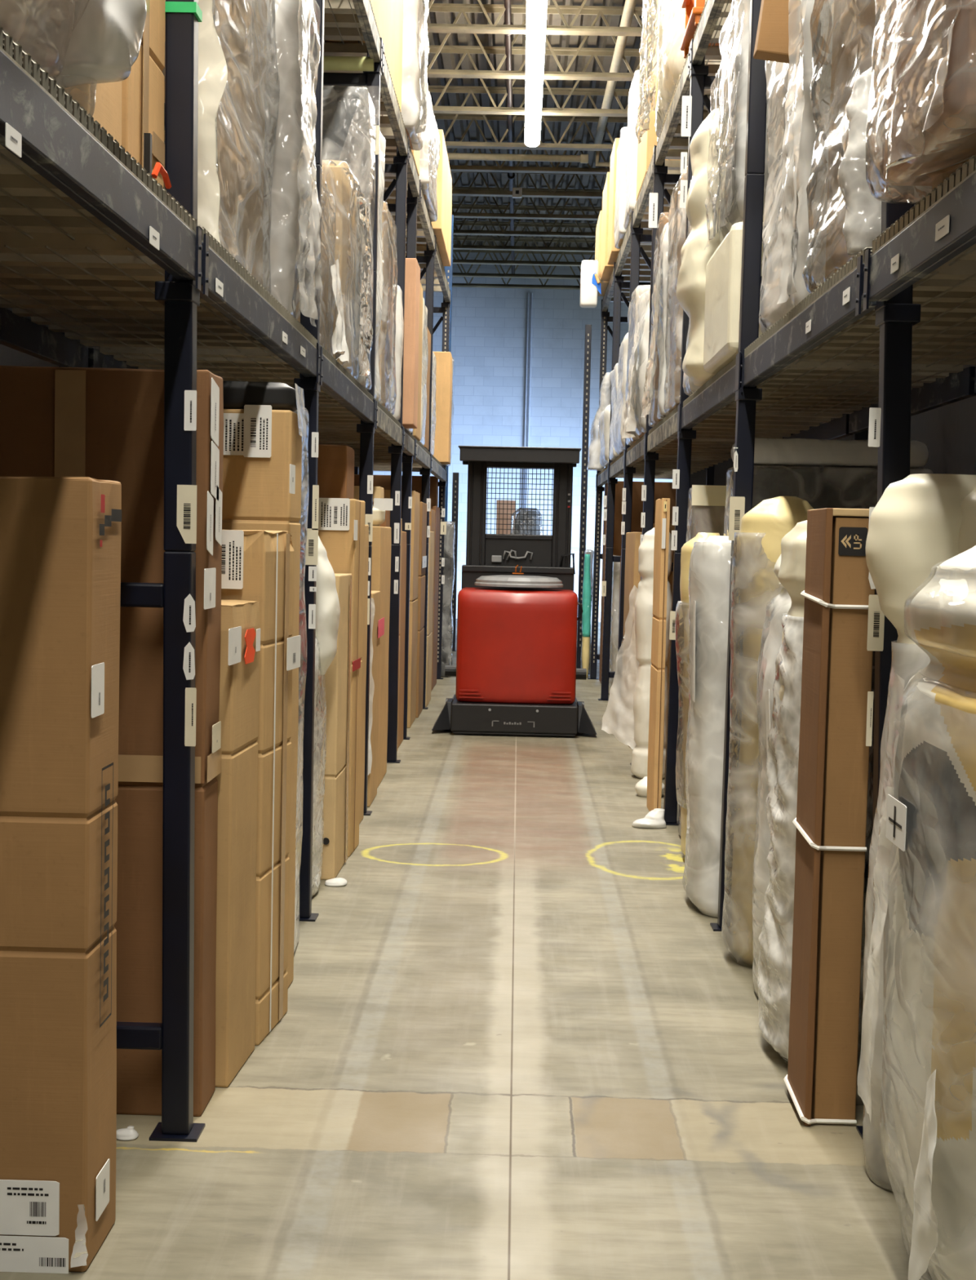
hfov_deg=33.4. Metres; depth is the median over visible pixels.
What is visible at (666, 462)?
deck
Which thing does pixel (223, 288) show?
beam
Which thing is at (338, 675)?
cardboard box
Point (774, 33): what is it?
wrapped item
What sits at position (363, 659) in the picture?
cardboard box
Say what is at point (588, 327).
upright
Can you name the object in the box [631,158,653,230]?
beam
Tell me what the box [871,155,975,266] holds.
deck
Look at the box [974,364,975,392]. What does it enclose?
beam
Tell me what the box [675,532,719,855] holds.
wrapped bundle
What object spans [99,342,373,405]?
deck
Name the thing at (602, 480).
beam
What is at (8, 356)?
wall
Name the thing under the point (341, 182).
carton
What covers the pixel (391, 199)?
deck
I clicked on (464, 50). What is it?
joist
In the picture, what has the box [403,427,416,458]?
beam
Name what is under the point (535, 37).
lamp
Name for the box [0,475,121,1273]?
cardboard box
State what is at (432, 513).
cardboard box
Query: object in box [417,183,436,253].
beam
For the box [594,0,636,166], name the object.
pipe
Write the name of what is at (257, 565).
cardboard box
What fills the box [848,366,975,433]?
beam
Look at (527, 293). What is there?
conduit
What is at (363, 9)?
beam
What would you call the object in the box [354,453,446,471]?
deck
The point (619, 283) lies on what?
upright
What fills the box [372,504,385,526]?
roll
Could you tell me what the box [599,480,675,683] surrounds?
cardboard box
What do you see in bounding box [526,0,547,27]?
lamp
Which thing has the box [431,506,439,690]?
cardboard box
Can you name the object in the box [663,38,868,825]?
upright
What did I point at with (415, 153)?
cardboard box
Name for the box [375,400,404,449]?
beam
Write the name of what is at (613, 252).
cardboard box
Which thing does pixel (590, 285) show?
sign
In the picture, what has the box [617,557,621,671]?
cardboard box
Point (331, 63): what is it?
tube
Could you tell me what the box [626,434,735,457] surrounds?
deck
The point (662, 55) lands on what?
wrapped item
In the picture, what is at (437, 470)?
beam
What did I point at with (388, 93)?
beam
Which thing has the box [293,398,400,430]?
deck
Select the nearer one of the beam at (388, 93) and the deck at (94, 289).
the deck at (94, 289)
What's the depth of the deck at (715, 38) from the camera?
8.90 m
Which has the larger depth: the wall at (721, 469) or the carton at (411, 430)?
the wall at (721, 469)
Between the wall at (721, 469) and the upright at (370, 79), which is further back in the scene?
the wall at (721, 469)
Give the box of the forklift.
[431,445,597,737]
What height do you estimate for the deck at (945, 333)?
0.073 m
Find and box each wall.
[0,307,138,368]
[373,252,672,622]
[690,458,733,487]
[782,364,975,475]
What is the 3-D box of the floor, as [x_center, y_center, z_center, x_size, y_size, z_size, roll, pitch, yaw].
[0.196,0.892,12.426,18.000,0.001,42.700,1,4,1]
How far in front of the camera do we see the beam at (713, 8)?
8.76 m
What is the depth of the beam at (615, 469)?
15.77 m
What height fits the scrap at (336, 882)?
0.029 m
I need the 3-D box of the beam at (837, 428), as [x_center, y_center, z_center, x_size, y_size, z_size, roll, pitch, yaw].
[2.135,-1.333,10.700,0.045,0.120,2.420,1,4,1]
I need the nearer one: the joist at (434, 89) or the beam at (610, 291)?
the beam at (610, 291)
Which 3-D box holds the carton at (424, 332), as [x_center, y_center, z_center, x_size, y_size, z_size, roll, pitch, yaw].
[-0.821,-2.379,14.450,0.544,1.260,0.700,1,4,1]
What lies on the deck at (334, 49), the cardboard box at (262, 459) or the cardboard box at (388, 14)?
the cardboard box at (388, 14)
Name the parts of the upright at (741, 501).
plate, post, post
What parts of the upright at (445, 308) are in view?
post, post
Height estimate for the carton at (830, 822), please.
1.761 m
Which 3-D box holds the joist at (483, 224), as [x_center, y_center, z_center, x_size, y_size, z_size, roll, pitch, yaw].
[0.700,-7.332,30.100,8.400,0.764,0.140,1,4,1]
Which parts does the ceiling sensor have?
rod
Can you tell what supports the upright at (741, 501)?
on the floor
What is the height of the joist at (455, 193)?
0.764 m
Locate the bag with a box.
[222,380,306,439]
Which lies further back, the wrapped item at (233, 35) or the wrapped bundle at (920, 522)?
the wrapped item at (233, 35)
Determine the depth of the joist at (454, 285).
32.88 m
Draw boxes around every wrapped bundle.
[586,372,611,470]
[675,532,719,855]
[682,535,731,917]
[721,496,814,967]
[752,554,791,997]
[757,520,874,1064]
[857,545,975,1279]
[862,473,975,1191]
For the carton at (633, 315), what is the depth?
13.46 m
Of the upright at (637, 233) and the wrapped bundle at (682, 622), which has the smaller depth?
the wrapped bundle at (682, 622)
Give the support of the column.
on the floor
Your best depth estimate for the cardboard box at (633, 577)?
13.49 m
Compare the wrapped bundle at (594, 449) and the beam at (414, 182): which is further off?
the wrapped bundle at (594, 449)
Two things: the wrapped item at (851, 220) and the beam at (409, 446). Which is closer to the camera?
the wrapped item at (851, 220)
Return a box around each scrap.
[115,1125,138,1140]
[324,877,347,886]
[631,808,666,828]
[635,776,664,797]
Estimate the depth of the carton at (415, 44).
11.49 m
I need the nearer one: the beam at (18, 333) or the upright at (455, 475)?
the beam at (18, 333)
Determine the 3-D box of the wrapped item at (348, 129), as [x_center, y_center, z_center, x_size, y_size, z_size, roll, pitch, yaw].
[-1.114,-2.240,9.103,1.049,1.630,0.499,1,4,1]
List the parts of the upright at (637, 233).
post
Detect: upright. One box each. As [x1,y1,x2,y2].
[60,0,324,921]
[116,0,204,1142]
[293,36,382,815]
[354,289,450,679]
[383,135,408,763]
[387,182,418,739]
[393,234,435,709]
[444,214,453,523]
[449,472,459,651]
[576,324,591,668]
[587,298,627,679]
[598,262,715,700]
[617,210,652,675]
[630,144,795,764]
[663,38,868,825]
[710,0,975,931]
[856,0,921,1138]
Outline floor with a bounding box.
[0,618,920,1279]
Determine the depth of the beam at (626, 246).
15.56 m
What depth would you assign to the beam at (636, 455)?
13.21 m
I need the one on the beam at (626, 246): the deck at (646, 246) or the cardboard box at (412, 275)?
the deck at (646, 246)
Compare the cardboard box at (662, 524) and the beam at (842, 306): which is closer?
the beam at (842, 306)
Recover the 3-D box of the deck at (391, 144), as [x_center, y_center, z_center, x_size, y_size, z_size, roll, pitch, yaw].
[-1.062,-3.667,12.421,0.998,0.066,1.300,1,4,1]
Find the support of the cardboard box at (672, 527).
on the floor
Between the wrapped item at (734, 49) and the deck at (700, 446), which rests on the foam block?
the wrapped item at (734, 49)
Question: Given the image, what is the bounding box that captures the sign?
[580,259,603,307]
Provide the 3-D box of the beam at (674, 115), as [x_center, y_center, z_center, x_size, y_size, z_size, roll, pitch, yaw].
[1.212,-3.422,10.590,0.066,0.160,2.444,1,4,1]
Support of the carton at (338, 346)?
on the deck at (229, 364)
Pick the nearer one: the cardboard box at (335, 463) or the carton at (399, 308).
the cardboard box at (335, 463)
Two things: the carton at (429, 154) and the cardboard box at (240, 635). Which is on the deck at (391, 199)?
the carton at (429, 154)
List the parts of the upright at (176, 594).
plate, post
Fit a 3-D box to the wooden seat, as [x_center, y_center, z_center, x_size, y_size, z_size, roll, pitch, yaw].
[1.578,-3.684,9.414,0.850,0.450,0.700,1,4,1]
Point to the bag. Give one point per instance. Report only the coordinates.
(237, 394)
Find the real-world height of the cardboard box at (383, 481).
2.360 m
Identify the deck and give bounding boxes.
[0,25,196,240]
[0,224,317,352]
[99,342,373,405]
[293,40,406,138]
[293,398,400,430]
[318,425,414,441]
[318,436,430,457]
[324,0,379,44]
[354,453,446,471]
[383,179,434,237]
[384,138,419,182]
[393,237,449,292]
[598,465,701,479]
[602,265,651,302]
[610,451,732,470]
[615,213,652,265]
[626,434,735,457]
[634,148,688,213]
[648,406,842,439]
[657,43,721,149]
[682,357,963,415]
[693,0,732,47]
[744,246,975,367]
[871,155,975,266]
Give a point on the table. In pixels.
(572, 548)
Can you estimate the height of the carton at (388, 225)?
1.310 m
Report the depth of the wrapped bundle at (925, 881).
3.39 m
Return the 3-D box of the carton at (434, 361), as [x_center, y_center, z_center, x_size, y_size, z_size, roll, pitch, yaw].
[-0.797,-2.363,16.250,0.535,1.011,0.898,1,4,1]
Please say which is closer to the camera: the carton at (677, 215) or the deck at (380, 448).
the carton at (677, 215)
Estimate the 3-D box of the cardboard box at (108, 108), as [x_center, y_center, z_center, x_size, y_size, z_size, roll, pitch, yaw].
[-1.167,-1.941,3.621,0.653,1.701,0.305,1,4,1]
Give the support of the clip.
on the deck at (29, 202)
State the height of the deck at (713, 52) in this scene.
0.066 m
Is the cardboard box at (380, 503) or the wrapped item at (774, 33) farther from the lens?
the cardboard box at (380, 503)
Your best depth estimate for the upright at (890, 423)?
4.42 m
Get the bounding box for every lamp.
[524,91,542,146]
[525,23,546,95]
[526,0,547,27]
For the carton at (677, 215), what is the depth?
10.02 m
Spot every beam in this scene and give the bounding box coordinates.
[0,49,202,290]
[0,307,88,367]
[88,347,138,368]
[200,233,320,383]
[320,346,376,427]
[352,0,382,67]
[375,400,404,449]
[380,43,409,159]
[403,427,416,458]
[407,139,421,200]
[413,440,431,471]
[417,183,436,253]
[431,457,447,482]
[434,237,451,304]
[596,468,608,488]
[601,270,613,313]
[608,456,623,480]
[613,221,631,278]
[625,439,644,469]
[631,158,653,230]
[646,413,677,455]
[653,44,690,168]
[680,366,735,433]
[689,0,725,70]
[740,255,876,392]
[784,413,853,439]
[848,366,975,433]
[862,172,975,311]
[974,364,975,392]
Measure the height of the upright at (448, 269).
5.750 m
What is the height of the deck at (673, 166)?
0.066 m
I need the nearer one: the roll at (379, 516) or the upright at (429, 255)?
the roll at (379, 516)
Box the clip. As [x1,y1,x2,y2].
[143,133,171,188]
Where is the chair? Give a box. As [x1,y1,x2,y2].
[510,507,542,534]
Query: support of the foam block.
on the deck at (802, 387)
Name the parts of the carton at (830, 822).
carton lid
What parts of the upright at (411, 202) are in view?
post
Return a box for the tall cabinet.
[293,406,309,952]
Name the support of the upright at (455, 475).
on the floor
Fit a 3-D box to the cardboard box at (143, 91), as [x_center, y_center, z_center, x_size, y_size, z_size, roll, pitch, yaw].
[-1.205,-2.017,4.023,0.760,1.802,0.394,1,4,1]
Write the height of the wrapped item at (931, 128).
1.479 m
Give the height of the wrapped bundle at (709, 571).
1.691 m
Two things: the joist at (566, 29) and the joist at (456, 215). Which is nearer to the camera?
the joist at (566, 29)
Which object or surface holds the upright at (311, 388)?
on the floor
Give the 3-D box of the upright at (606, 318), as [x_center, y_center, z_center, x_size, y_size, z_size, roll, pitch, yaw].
[1.832,-1.777,19.497,1.152,4.530,0.120,1,4,1]
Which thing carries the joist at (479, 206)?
attached to the ceiling
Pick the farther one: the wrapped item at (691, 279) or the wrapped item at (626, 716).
the wrapped item at (626, 716)
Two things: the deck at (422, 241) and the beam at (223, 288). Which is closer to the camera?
the beam at (223, 288)
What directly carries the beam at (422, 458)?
attached to the upright at (429, 255)
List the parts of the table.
leg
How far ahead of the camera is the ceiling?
22.05 m
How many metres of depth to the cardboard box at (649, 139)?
12.86 m
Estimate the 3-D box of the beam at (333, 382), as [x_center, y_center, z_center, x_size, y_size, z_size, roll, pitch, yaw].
[-0.712,-1.245,8.229,0.066,0.160,2.634,1,4,1]
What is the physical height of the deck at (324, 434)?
0.066 m
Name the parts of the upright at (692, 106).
plate, post, post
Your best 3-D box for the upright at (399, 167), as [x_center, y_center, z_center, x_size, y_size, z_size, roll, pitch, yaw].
[-1.171,-1.375,11.862,1.152,4.530,0.120,1,4,1]
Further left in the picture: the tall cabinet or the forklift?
the tall cabinet
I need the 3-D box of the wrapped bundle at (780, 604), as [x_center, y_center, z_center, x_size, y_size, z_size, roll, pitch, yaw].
[1.138,0.484,5.893,0.333,1.661,0.633,2,4,6]
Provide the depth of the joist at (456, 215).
25.75 m
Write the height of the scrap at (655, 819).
0.098 m
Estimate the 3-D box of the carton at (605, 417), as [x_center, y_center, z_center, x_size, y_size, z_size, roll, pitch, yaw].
[1.482,-2.212,17.642,0.532,0.643,1.079,1,4,1]
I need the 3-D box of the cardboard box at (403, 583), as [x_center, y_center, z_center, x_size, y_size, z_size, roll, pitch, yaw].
[-0.977,-0.020,12.944,0.600,1.702,0.605,1,4,1]
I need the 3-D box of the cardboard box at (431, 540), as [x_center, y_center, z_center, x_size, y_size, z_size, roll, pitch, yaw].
[-0.842,-0.231,16.260,0.543,1.722,0.754,1,4,1]
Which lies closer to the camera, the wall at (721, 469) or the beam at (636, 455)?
the beam at (636, 455)
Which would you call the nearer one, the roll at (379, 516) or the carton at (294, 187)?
the carton at (294, 187)
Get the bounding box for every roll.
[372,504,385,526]
[582,554,591,677]
[731,437,928,468]
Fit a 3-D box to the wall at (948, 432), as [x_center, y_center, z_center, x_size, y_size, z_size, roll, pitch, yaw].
[3.156,-2.404,5.605,0.100,7.550,29.600,1,4,1]
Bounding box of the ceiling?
[422,0,643,247]
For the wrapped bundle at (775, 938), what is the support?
on the floor
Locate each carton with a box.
[262,0,323,324]
[289,168,349,362]
[321,159,373,382]
[377,200,397,415]
[379,0,430,150]
[390,284,404,420]
[406,428,413,433]
[418,91,439,222]
[418,297,428,445]
[431,351,436,455]
[441,357,453,466]
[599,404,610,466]
[608,555,621,693]
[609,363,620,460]
[613,126,627,248]
[613,332,628,454]
[622,288,650,439]
[623,70,639,229]
[625,284,650,445]
[641,222,673,419]
[648,212,669,426]
[663,165,688,413]
[678,484,727,835]
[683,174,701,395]
[783,507,875,1126]
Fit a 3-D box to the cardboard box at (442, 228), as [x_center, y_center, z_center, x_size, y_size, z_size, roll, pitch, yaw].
[-0.710,-4.398,16.328,0.604,0.921,2.104,1,4,1]
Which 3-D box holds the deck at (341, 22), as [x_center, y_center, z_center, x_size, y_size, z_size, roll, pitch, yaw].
[-1.144,-3.400,8.105,0.998,0.073,2.590,1,4,1]
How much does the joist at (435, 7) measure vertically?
0.764 m
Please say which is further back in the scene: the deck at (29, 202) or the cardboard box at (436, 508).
the cardboard box at (436, 508)
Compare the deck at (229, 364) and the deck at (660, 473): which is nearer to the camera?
the deck at (229, 364)
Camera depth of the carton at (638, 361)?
12.30 m
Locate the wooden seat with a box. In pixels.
[680,0,719,57]
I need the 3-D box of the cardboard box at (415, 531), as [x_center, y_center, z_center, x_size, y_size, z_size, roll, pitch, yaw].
[-0.944,-0.293,14.470,0.601,2.061,0.764,1,4,1]
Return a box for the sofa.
[724,465,933,892]
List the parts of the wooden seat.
rail, leg, leg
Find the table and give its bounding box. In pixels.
[571,547,594,639]
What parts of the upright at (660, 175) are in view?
post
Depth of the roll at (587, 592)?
19.73 m
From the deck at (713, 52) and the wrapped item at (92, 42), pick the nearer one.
the wrapped item at (92, 42)
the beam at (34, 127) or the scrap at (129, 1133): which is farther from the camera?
the scrap at (129, 1133)
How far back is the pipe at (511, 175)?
19.91 m
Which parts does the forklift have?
panel, battery lid, handle, grab handle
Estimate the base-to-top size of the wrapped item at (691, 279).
1.355 m
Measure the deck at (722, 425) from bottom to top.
0.066 m
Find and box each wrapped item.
[0,0,146,122]
[162,0,279,293]
[295,85,375,391]
[311,535,340,897]
[374,130,386,402]
[601,527,673,779]
[635,0,721,143]
[675,107,720,386]
[703,0,774,250]
[753,0,834,333]
[777,0,932,303]
[866,0,975,204]
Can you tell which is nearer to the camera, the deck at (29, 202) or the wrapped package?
the deck at (29, 202)
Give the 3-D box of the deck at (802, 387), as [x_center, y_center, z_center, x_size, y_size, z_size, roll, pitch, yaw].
[1.599,-1.266,8.159,0.998,0.073,2.500,1,4,1]
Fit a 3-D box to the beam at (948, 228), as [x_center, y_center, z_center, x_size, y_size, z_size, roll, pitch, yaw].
[1.020,-0.887,3.058,0.066,0.160,2.694,1,4,1]
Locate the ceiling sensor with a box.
[512,141,522,198]
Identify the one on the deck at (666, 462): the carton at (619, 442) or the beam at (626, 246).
the carton at (619, 442)
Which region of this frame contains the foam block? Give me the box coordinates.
[703,222,763,373]
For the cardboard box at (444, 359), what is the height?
1.200 m
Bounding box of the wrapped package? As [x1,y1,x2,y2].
[440,521,455,677]
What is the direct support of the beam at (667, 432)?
attached to the upright at (692, 106)
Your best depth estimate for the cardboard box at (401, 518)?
12.51 m
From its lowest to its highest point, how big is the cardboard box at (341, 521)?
1.843 m
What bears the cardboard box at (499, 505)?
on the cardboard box
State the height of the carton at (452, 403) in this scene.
1.258 m
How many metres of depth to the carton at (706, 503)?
8.83 m
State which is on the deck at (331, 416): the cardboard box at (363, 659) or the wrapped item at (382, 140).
the wrapped item at (382, 140)
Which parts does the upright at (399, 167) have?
plate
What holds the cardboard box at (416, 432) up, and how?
on the deck at (380, 448)
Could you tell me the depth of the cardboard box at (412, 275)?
12.01 m
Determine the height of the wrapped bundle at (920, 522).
1.841 m
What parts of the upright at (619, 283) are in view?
post, post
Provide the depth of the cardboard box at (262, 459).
5.71 m
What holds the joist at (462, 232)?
attached to the ceiling
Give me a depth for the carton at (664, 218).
11.42 m
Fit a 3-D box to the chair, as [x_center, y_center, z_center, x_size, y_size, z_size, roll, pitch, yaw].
[0.631,-1.070,26.677,0.620,2.182,0.597,1,4,1]
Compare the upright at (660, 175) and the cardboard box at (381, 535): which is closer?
the cardboard box at (381, 535)
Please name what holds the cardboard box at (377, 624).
on the floor
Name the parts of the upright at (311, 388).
plate, post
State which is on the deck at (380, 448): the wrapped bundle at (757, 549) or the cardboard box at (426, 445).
the cardboard box at (426, 445)
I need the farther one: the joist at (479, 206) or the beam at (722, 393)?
the joist at (479, 206)
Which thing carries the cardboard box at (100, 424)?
on the floor
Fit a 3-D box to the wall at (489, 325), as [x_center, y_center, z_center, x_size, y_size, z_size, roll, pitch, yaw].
[0.688,-4.236,33.597,18.000,7.650,0.200,1,4,1]
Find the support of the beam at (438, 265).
attached to the upright at (429, 255)
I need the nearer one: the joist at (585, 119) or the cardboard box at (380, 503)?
the cardboard box at (380, 503)
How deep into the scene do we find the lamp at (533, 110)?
19.00 m
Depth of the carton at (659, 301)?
10.65 m
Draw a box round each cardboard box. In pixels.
[0,1,121,146]
[0,364,223,1116]
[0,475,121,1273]
[121,0,165,187]
[215,600,260,1087]
[221,529,301,1045]
[222,404,302,986]
[317,444,354,498]
[317,573,352,879]
[318,497,365,857]
[325,0,403,111]
[354,474,438,506]
[354,485,392,510]
[359,524,368,823]
[367,591,384,806]
[371,526,391,787]
[373,502,390,527]
[383,489,420,728]
[392,257,420,428]
[393,128,452,266]
[397,518,402,749]
[398,531,406,746]
[411,149,419,176]
[413,283,422,440]
[415,502,426,717]
[423,326,431,450]
[425,531,434,706]
[429,509,435,691]
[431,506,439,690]
[433,351,452,464]
[496,499,515,533]
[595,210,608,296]
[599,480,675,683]
[600,172,613,281]
[607,137,620,264]
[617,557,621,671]
[622,532,642,746]
[635,21,680,200]
[646,497,670,811]
[653,523,675,684]
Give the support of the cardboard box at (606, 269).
on the deck at (645, 271)
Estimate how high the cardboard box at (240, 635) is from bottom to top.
1.445 m
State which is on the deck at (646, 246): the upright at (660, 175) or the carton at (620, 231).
the carton at (620, 231)
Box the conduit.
[522,293,533,507]
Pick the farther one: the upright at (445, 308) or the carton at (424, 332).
the upright at (445, 308)
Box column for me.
[581,549,594,675]
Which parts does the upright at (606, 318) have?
post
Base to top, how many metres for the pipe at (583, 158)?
0.114 m
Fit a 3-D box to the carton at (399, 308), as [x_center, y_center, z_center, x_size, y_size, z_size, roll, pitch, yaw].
[-0.828,-2.054,11.635,0.437,0.962,0.235,1,4,1]
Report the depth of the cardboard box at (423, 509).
15.00 m
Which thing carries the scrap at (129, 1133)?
on the floor
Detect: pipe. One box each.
[447,152,588,163]
[503,0,515,273]
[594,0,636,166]
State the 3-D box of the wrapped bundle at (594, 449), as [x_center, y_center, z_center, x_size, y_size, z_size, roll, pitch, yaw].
[1.302,-2.532,18.869,0.285,1.116,0.438,1,4,1]
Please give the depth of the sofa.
7.69 m
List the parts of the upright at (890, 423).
plate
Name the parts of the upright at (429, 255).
post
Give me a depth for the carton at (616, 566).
17.21 m
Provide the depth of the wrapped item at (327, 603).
7.32 m
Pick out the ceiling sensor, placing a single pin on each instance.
(517, 192)
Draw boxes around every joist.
[422,249,595,289]
[423,3,643,80]
[426,0,643,35]
[428,85,630,151]
[429,44,639,116]
[434,113,627,174]
[450,171,607,220]
[452,141,603,198]
[452,204,602,252]
[452,235,595,279]
[453,186,603,237]
[453,220,596,266]
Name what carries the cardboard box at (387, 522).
on the floor
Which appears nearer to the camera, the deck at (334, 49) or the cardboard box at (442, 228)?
the deck at (334, 49)
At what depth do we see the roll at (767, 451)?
7.66 m
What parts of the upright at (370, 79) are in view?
plate, post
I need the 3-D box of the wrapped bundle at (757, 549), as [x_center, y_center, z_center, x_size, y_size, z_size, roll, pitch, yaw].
[1.127,0.357,6.435,0.356,1.846,0.375,1,4,1]
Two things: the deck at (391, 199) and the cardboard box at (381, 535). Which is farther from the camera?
the deck at (391, 199)
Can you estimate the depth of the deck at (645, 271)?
17.64 m
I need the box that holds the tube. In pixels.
[293,55,374,71]
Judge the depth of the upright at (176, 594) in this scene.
4.36 m
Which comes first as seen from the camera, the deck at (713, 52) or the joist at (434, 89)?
the deck at (713, 52)
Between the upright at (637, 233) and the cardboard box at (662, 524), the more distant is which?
the upright at (637, 233)
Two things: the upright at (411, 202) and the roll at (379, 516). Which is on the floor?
the upright at (411, 202)
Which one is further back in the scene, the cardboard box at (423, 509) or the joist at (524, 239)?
the joist at (524, 239)
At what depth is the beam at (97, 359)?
7.10 m
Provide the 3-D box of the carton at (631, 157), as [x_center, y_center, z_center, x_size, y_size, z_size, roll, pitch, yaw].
[1.452,-4.389,14.635,0.416,1.215,0.997,1,4,1]
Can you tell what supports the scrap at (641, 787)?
on the floor

